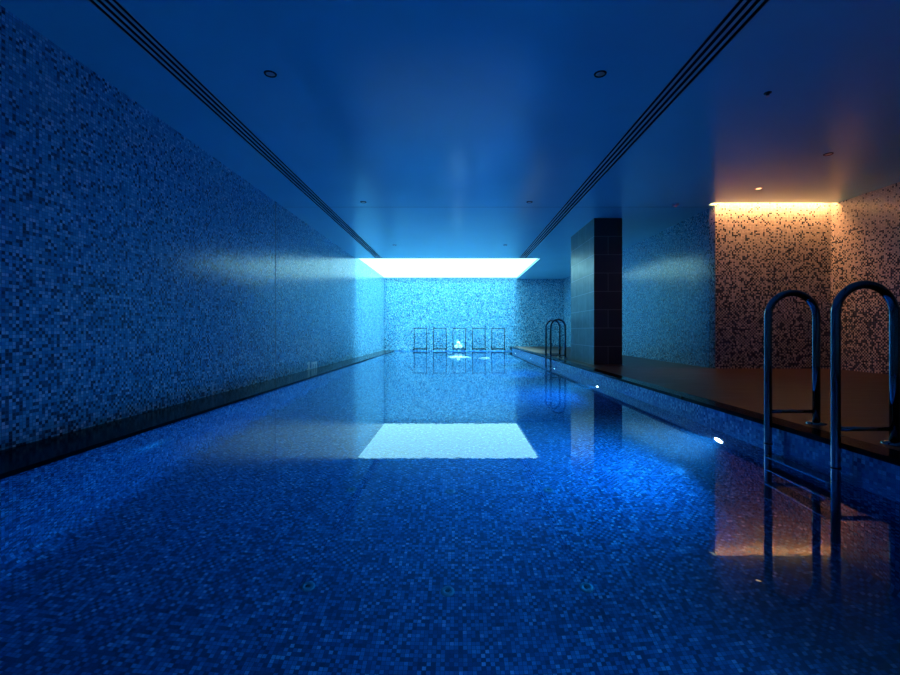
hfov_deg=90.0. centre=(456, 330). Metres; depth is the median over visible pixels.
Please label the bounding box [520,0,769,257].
ceiling vent
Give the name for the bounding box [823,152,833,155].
recessed light
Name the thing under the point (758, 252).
wall
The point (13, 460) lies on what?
trim ledge
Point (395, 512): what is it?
pool water
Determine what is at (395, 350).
wall
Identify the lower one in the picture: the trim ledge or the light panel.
the trim ledge
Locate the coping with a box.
[510,346,899,465]
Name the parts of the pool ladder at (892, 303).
handrail, handrail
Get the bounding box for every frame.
[413,328,426,349]
[433,328,446,349]
[453,328,465,349]
[472,328,485,349]
[491,328,505,349]
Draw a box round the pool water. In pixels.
[0,351,899,674]
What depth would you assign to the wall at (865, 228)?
5.82 m
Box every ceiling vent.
[88,0,378,257]
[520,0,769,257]
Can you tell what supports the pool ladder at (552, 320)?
on the floor
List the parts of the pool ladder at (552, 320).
handrail, handrail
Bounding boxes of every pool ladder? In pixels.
[545,319,567,365]
[764,281,899,474]
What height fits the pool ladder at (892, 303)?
1.807 m
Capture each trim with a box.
[275,201,275,378]
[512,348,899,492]
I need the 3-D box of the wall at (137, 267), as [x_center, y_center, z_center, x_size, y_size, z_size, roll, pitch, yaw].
[-2.565,-0.664,6.670,0.150,2.928,17.740,0,0,0]
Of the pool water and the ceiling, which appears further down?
the pool water
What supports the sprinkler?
attached to the ceiling
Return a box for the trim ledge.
[0,350,394,477]
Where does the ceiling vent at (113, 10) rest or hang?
in the ceiling
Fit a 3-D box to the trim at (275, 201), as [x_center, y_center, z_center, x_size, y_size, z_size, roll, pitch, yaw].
[-2.489,-0.563,6.175,0.002,2.430,0.020,0,0,0]
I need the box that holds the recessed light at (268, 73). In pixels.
[264,70,276,77]
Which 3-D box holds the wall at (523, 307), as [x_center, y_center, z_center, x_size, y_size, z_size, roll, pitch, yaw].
[0.580,-0.664,15.465,6.140,2.928,0.150,0,0,0]
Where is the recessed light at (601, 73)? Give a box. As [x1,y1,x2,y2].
[594,70,606,77]
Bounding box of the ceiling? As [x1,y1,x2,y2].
[0,0,899,278]
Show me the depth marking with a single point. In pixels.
(308, 363)
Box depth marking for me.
[307,361,316,369]
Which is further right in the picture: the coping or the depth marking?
the coping
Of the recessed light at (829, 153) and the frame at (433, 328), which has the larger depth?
the frame at (433, 328)
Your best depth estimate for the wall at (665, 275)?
7.77 m
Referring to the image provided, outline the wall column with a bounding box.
[571,218,621,364]
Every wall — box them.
[0,5,383,450]
[384,278,563,349]
[395,350,511,350]
[564,208,708,367]
[709,203,830,368]
[831,182,899,373]
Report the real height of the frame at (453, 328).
0.758 m
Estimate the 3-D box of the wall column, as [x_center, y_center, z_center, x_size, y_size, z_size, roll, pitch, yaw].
[2.377,-0.624,7.795,0.445,2.308,1.430,0,0,0]
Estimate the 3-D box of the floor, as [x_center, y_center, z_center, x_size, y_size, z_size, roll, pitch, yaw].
[1.395,0.542,6.595,7.770,0.025,17.590,0,0,0]
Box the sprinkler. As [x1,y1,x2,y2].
[764,91,771,96]
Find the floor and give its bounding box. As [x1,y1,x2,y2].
[514,346,899,463]
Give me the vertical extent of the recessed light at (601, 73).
0.007 m
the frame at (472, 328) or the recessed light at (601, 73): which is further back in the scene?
the frame at (472, 328)
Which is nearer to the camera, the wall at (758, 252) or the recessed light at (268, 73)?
the recessed light at (268, 73)
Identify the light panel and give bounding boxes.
[358,258,537,277]

